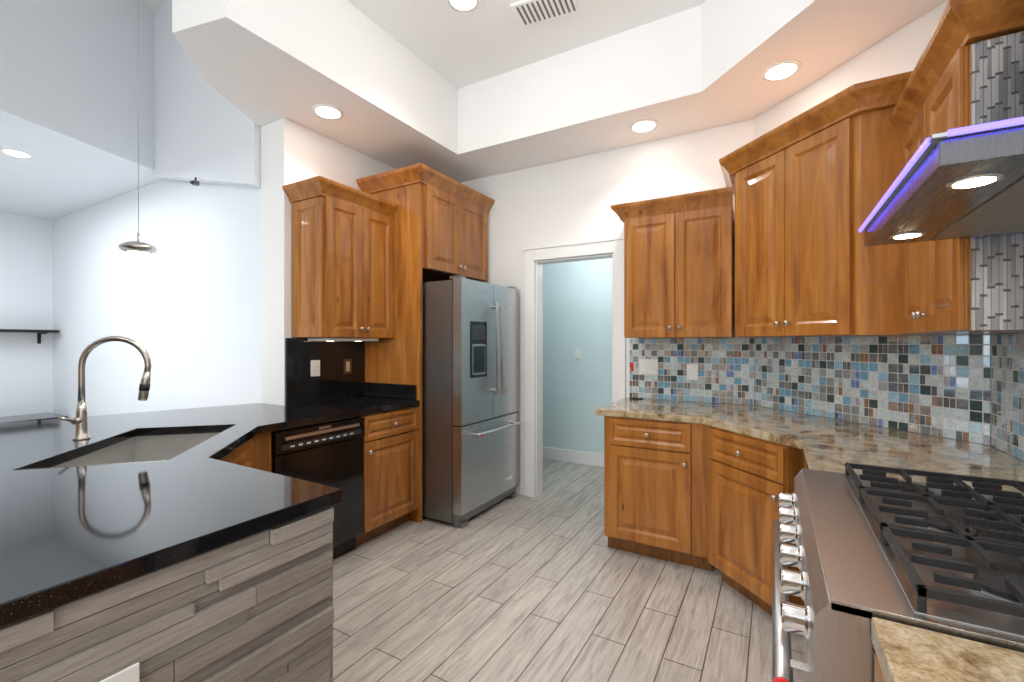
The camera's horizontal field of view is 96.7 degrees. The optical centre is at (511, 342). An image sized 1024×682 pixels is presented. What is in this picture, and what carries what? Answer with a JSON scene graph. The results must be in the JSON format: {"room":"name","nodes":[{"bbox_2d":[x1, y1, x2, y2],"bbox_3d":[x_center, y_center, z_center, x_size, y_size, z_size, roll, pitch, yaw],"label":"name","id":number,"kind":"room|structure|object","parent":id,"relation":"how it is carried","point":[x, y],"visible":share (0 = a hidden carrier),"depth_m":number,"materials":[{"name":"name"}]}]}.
{"room":"kitchen","nodes":[
{"label":"kitchen","id":0,"kind":"room"},
{"bbox_2d":[0,211,52,416],"bbox_3d":[-7.134,-0.760,2.964,0.120,4.200,6.000,0,0,30],"label":"wall","id":1,"kind":"structure","parent":0,"point":[26,302],"depth_m":5.33,"materials":[{"name":"white paint"}]},
{"bbox_2d":[0,329,59,343],"bbox_3d":[-5.631,-0.070,5.145,0.298,0.160,0.680,0,0,30],"label":"shelf","id":2,"kind":"object","parent":1,"relation":"attached to","point":[39,332],"visible":1,"depth_m":5.25,"materials":[{"name":"black metal"}]},
{"bbox_2d":[0,412,67,422],"bbox_3d":[-5.616,1.089,4.891,0.578,0.498,1.095,0,0,30],"label":"shelf","id":3,"kind":"object","parent":1,"relation":"attached to","point":[31,417],"visible":0.06,"depth_m":5.12,"materials":[{"name":"black stone"}]},
{"bbox_2d":[0,0,163,219],"bbox_3d":[-5.177,-2.175,1.833,4.400,1.370,5.998,0,0,30],"label":"ceiling","id":4,"kind":"structure","parent":0,"point":[69,95],"depth_m":3.53,"materials":[{"name":"white paint"}]},
{"bbox_2d":[0,148,33,157],"bbox_3d":[-3.885,-1.486,3.571,0.184,0.008,0.184,0,0,30],"label":"recessed light","id":5,"kind":"object","parent":4,"relation":"in","point":[16,153],"visible":0.96,"depth_m":3.56,"materials":[{"name":"white"}]},
{"bbox_2d":[53,178,260,417],"bbox_3d":[-3.803,-0.760,4.566,4.848,4.200,0.135,0,0,30],"label":"wall","id":6,"kind":"structure","parent":0,"point":[182,305],"depth_m":4.14,"materials":[{"name":"white paint"}]},
{"bbox_2d":[261,118,394,405],"bbox_3d":[-1.256,-0.094,3.854,0.270,2.868,1.620,0,0,30],"label":"wall","id":7,"kind":"structure","parent":0,"point":[292,152],"depth_m":3.16,"materials":[{"name":"white paint"}]},
{"bbox_2d":[282,176,398,338],"bbox_3d":[-1.208,-0.548,3.276,0.382,1.028,0.698,0,0,30],"label":"upper cabinet","id":8,"kind":"object","parent":7,"relation":"attached to","point":[342,260],"visible":1,"depth_m":3.10,"materials":[{"name":"brown wood"}]},
{"bbox_2d":[308,338,378,340],"bbox_3d":[-1.227,-0.021,3.335,0.220,0.022,0.450,0,0,30],"label":"under-cabinet light","id":9,"kind":"object","parent":8,"relation":"attached to","point":[338,339],"visible":1,"depth_m":3.19,"materials":[{"name":"white plastic"}]},
{"bbox_2d":[285,338,416,404],"bbox_3d":[-1.125,0.196,3.240,0.568,0.455,0.678,0,0,30],"label":"backsplash","id":10,"kind":"structure","parent":7,"relation":"attached to","point":[330,382],"depth_m":3.37,"materials":[{"name":"stone"}]},
{"bbox_2d":[311,360,319,376],"bbox_3d":[-1.409,0.182,3.264,0.009,0.115,0.075,0,0,30],"label":"switch plate","id":11,"kind":"object","parent":10,"relation":"attached to","point":[315,367],"visible":1,"depth_m":3.26,"materials":[{"name":"white plastic"}]},
{"bbox_2d":[343,359,351,373],"bbox_3d":[-1.267,0.182,3.511,0.008,0.115,0.075,0,0,30],"label":"electrical outlet plate","id":12,"kind":"object","parent":10,"relation":"attached to","point":[347,366],"visible":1,"depth_m":3.50,"materials":[{"name":"brown plastic"}]},
{"bbox_2d":[140,0,705,88],"bbox_3d":[-3.164,-2.485,1.619,8.900,0.850,7.640,0,0,30],"label":"ceiling","id":13,"kind":"structure","parent":0,"point":[482,41],"depth_m":2.99,"materials":[{"name":"white paint"}]},
{"bbox_2d":[118,0,157,254],"bbox_3d":[-2.217,-1.695,2.700,0.184,2.330,0.184,0,0,30],"label":"pendant light","id":14,"kind":"object","parent":13,"relation":"hanging from","point":[137,247],"visible":1,"depth_m":2.69,"materials":[{"name":"silver metal"}]},
{"bbox_2d":[152,0,260,188],"bbox_3d":[-2.438,-1.985,3.627,1.530,1.750,0.124,0,0,30],"label":"wall","id":15,"kind":"structure","parent":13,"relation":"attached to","point":[204,132],"depth_m":3.61,"materials":[{"name":"white paint"}]},
{"bbox_2d":[190,177,199,185],"bbox_3d":[-2.471,-1.259,3.539,0.040,0.061,0.057,0,0,30],"label":"camera","id":16,"kind":"object","parent":15,"relation":"attached to","point":[195,182],"visible":1,"depth_m":3.54,"materials":[{"name":"grey plastic"}]},
{"bbox_2d":[172,0,492,182],"bbox_3d":[-1.174,-2.195,3.347,0.920,1.330,2.412,0,0,30],"label":"ceiling soffit","id":17,"kind":"structure","parent":13,"relation":"attached to","point":[261,63],"depth_m":2.80,"materials":[{"name":"white paint"}]},
{"bbox_2d":[312,104,343,119],"bbox_3d":[-1.217,-1.526,3.012,0.194,0.008,0.194,0,0,30],"label":"recessed light","id":18,"kind":"object","parent":17,"relation":"attached to","point":[326,111],"visible":1,"depth_m":2.99,"materials":[{"name":"white"}]},
{"bbox_2d":[447,0,478,11],"bbox_3d":[-0.293,-2.056,2.733,0.194,0.008,0.194,0,0,30],"label":"recessed light","id":19,"kind":"object","parent":13,"relation":"in","point":[464,5],"visible":1,"depth_m":2.76,"materials":[{"name":"white"}]},
{"bbox_2d":[510,0,578,26],"bbox_3d":[0.203,-2.052,2.792,0.380,0.016,0.200,0,0,22],"label":"ceiling vent","id":20,"kind":"object","parent":13,"relation":"in","point":[528,12],"visible":1,"depth_m":2.80,"materials":[{"name":"white metal"}]},
{"bbox_2d":[333,459,803,681],"bbox_3d":[-1.348,1.365,3.665,12.000,0.050,13.000,0,0,30],"label":"floor","id":21,"kind":"structure","parent":0,"point":[548,585],"depth_m":2.30,"materials":[{"name":"grey tile"}]},
{"bbox_2d":[0,432,333,681],"bbox_3d":[-2.414,0.903,1.209,3.209,0.873,4.080,0,0,30],"label":"base cabinet","id":22,"kind":"object","parent":21,"relation":"on","point":[258,607],"visible":0.42,"depth_m":1.03,"materials":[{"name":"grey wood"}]},
{"bbox_2d":[100,662,139,681],"bbox_3d":[-0.755,0.690,0.863,0.006,0.120,0.080,0,0,30],"label":"outlet","id":23,"kind":"object","parent":22,"relation":"attached to","point":[131,673],"visible":1,"depth_m":0.88,"materials":[{"name":"white plastic"}]},
{"bbox_2d":[0,336,419,627],"bbox_3d":[-2.380,0.324,1.566,3.509,0.711,4.833,0,0,30],"label":"countertop","id":24,"kind":"structure","parent":22,"relation":"on","point":[90,505],"depth_m":1.30,"materials":[{"name":"stone"}]},
{"bbox_2d":[271,416,363,559],"bbox_3d":[-1.347,0.906,2.808,0.600,0.868,0.600,0,0,30],"label":"dishwasher","id":25,"kind":"object","parent":21,"relation":"on","point":[329,453],"visible":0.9,"depth_m":2.74,"materials":[{"name":"black metal"}]},
{"bbox_2d":[356,406,417,546],"bbox_3d":[-1.061,0.903,3.292,0.620,0.873,0.518,0,0,30],"label":"base cabinet","id":26,"kind":"object","parent":21,"relation":"on","point":[390,470],"visible":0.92,"depth_m":3.13,"materials":[{"name":"brown wood"}]},
{"bbox_2d":[356,163,493,522],"bbox_3d":[-0.696,0.019,3.880,0.670,2.642,1.000,0,0,30],"label":"tall cabinet","id":27,"kind":"object","parent":21,"relation":"on","point":[440,226],"visible":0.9,"depth_m":3.50,"materials":[{"name":"brown wood"}]},
{"bbox_2d":[422,275,521,528],"bbox_3d":[-0.505,0.427,3.819,1.006,1.825,0.845,0,0,30],"label":"refrigerator","id":28,"kind":"object","parent":21,"relation":"on","point":[471,422],"visible":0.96,"depth_m":3.39,"materials":[{"name":"grey metal"}]},
{"bbox_2d":[604,416,713,570],"bbox_3d":[1.025,0.903,3.040,0.635,0.873,0.740,0,0,30],"label":"base cabinet","id":29,"kind":"object","parent":21,"relation":"on","point":[655,488],"visible":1,"depth_m":2.75,"materials":[{"name":"brown wood"}]},
{"bbox_2d":[708,426,803,635],"bbox_3d":[1.472,0.903,2.386,0.710,0.873,0.509,0,0,-15],"label":"base cabinet","id":30,"kind":"object","parent":21,"relation":"on","point":[749,478],"visible":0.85,"depth_m":2.28,"materials":[{"name":"brown wood"}]},
{"bbox_2d":[595,397,1023,493],"bbox_3d":[1.233,0.445,2.358,1.778,0.040,1.718,0,0,30],"label":"countertop","id":31,"kind":"structure","parent":30,"relation":"on","point":[827,444],"depth_m":2.00,"materials":[{"name":"beige stone"}]},
{"bbox_2d":[874,653,884,681],"bbox_3d":[0.575,0.903,0.087,0.642,0.872,1.060,0,0,30],"label":"base cabinet","id":32,"kind":"object","parent":21,"relation":"on","point":[878,676],"visible":0.19,"depth_m":0.62,"materials":[{"name":"brown wood"}]},
{"bbox_2d":[871,617,1023,681],"bbox_3d":[0.337,0.445,-0.324,0.648,0.040,2.015,0,0,30],"label":"countertop","id":33,"kind":"structure","parent":32,"relation":"on","point":[906,653],"depth_m":0.62,"materials":[{"name":"beige stone"}]},
{"bbox_2d":[772,462,1023,681],"bbox_3d":[1.002,0.859,0.978,0.767,0.962,0.894,0,0,30],"label":"range","id":34,"kind":"object","parent":21,"relation":"on","point":[939,552],"visible":1,"depth_m":0.87,"materials":[{"name":"silver metal"}]},
{"bbox_2d":[543,258,611,453],"bbox_3d":[1.210,0.040,4.856,1.960,2.600,0.120,0,0,30],"label":"wall","id":35,"kind":"structure","parent":0,"point":[577,304],"depth_m":5.07,"materials":[{"name":"blue paint"}]},
{"bbox_2d":[575,349,580,358],"bbox_3d":[0.729,0.125,5.053,0.070,0.110,0.017,0,0,30],"label":"light switch","id":36,"kind":"object","parent":35,"relation":"attached to","point":[577,353],"visible":1,"depth_m":5.04,"materials":[{"name":"white plastic"}]},
{"bbox_2d":[461,119,753,496],"bbox_3d":[0.374,-0.385,3.918,3.030,3.450,0.120,0,0,30],"label":"wall","id":37,"kind":"structure","parent":0,"point":[571,200],"depth_m":3.74,"materials":[{"name":"white paint"}]},
{"bbox_2d":[523,237,625,497],"bbox_3d":[0.527,0.258,3.813,0.914,2.165,0.152,0,0,30],"label":"door frame","id":38,"kind":"structure","parent":37,"relation":"attached to","point":[595,248],"depth_m":3.94,"materials":[{"name":"white wood"}]},
{"bbox_2d":[610,186,735,337],"bbox_3d":[1.123,-0.503,3.184,0.774,0.938,0.392,0,0,30],"label":"upper cabinet","id":39,"kind":"object","parent":37,"relation":"attached to","point":[679,266],"visible":1,"depth_m":3.01,"materials":[{"name":"brown wood"}]},
{"bbox_2d":[629,338,753,404],"bbox_3d":[1.282,0.196,3.317,0.853,0.455,0.008,0,0,30],"label":"mosaic","id":40,"kind":"object","parent":37,"relation":"attached to","point":[725,370],"visible":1,"depth_m":3.28,"materials":[{"name":"tile"}]},
{"bbox_2d":[639,359,657,374],"bbox_3d":[1.034,0.182,3.451,0.140,0.115,0.008,0,0,30],"label":"switch plate","id":41,"kind":"object","parent":40,"relation":"attached to","point":[648,366],"visible":1,"depth_m":3.45,"materials":[{"name":"white plastic"}]},
{"bbox_2d":[687,364,697,379],"bbox_3d":[1.305,0.212,3.295,0.075,0.115,0.008,0,0,30],"label":"electrical outlet plate","id":42,"kind":"object","parent":40,"relation":"attached to","point":[692,371],"visible":1,"depth_m":3.29,"materials":[{"name":"white plastic"}]},
{"bbox_2d":[458,0,945,174],"bbox_3d":[-0.498,-1.795,0.587,3.006,0.530,6.518,0,0,30],"label":"ceiling","id":43,"kind":"structure","parent":0,"point":[705,64],"depth_m":2.95,"materials":[{"name":"white paint"}]},
{"bbox_2d":[629,119,657,132],"bbox_3d":[0.927,-1.526,3.206,0.194,0.008,0.194,0,0,30],"label":"recessed light","id":44,"kind":"object","parent":43,"relation":"in","point":[642,125],"visible":1,"depth_m":3.19,"materials":[{"name":"white"}]},
{"bbox_2d":[761,60,800,80],"bbox_3d":[1.511,-1.526,2.557,0.194,0.008,0.194,0,0,30],"label":"recessed light","id":45,"kind":"object","parent":43,"relation":"in","point":[781,70],"visible":1,"depth_m":2.54,"materials":[{"name":"white"}]},
{"bbox_2d":[754,0,992,445],"bbox_3d":[1.903,-0.385,2.516,1.020,3.450,1.020,0,0,30],"label":"wall","id":46,"kind":"structure","parent":0,"point":[899,51],"depth_m":2.37,"materials":[{"name":"white paint"}]},
{"bbox_2d":[719,71,976,337],"bbox_3d":[1.589,-0.576,2.427,0.467,1.082,1.524,0,0,-15],"label":"upper cabinet","id":47,"kind":"object","parent":46,"relation":"attached to","point":[811,186],"visible":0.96,"depth_m":2.18,"materials":[{"name":"brown wood"}]},
{"bbox_2d":[754,335,989,444],"bbox_3d":[1.815,0.196,2.492,0.008,0.455,1.262,0,0,-15],"label":"mosaic","id":48,"kind":"object","parent":46,"relation":"attached to","point":[939,386],"visible":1,"depth_m":2.27,"materials":[{"name":"tile"}]},
{"bbox_2d":[888,0,1023,334],"bbox_3d":[1.574,-0.503,1.538,0.342,0.938,0.792,0,0,30],"label":"upper cabinet","id":49,"kind":"object","parent":46,"relation":"attached to","point":[935,97],"visible":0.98,"depth_m":1.45,"materials":[{"name":"brown wood"}]},
{"bbox_2d":[971,31,1023,329],"bbox_3d":[1.445,-0.450,1.247,0.272,0.827,0.008,0,0,30],"label":"backsplash","id":50,"kind":"structure","parent":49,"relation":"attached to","point":[997,261],"depth_m":1.28,"materials":[{"name":"tile"}]},
{"bbox_3d":[0.632,-0.385,-0.585,0.120,3.450,5.620,0,0,30],"label":"wall","id":51,"kind":"structure","parent":0,"visible":0},
{"bbox_2d":[990,334,1023,460],"bbox_3d":[1.775,0.196,1.526,0.008,0.455,0.809,0,0,30],"label":"mosaic","id":52,"kind":"object","parent":51,"relation":"attached to","point":[1007,393],"visible":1,"depth_m":1.74,"materials":[{"name":"tile"}]},
{"bbox_3d":[1.346,-0.552,0.783,0.008,1.950,0.905,0,0,30],"label":"hood","id":53,"kind":"object","parent":51,"relation":"attached to","visible":0},
{"bbox_2d":[859,117,1023,245],"bbox_3d":[1.133,-0.911,0.968,0.541,1.231,0.776,0,0,30],"label":"range hood","id":54,"kind":"object","parent":53,"relation":"attached to","point":[963,182],"visible":1,"depth_m":0.92,"materials":[{"name":"silver metal"}]},
{"bbox_3d":[1.605,0.040,5.979,3.200,2.600,4.679,0,0,30],"label":"wall","id":55,"kind":"structure","parent":0,"visible":0},
{"bbox_2d":[543,446,603,466],"bbox_3d":[1.137,1.270,4.820,1.810,0.140,0.015,0,0,30],"label":"baseboard","id":56,"kind":"structure","parent":55,"relation":"attached to","point":[575,456],"depth_m":5.06,"materials":[{"name":"white"}]}
]}

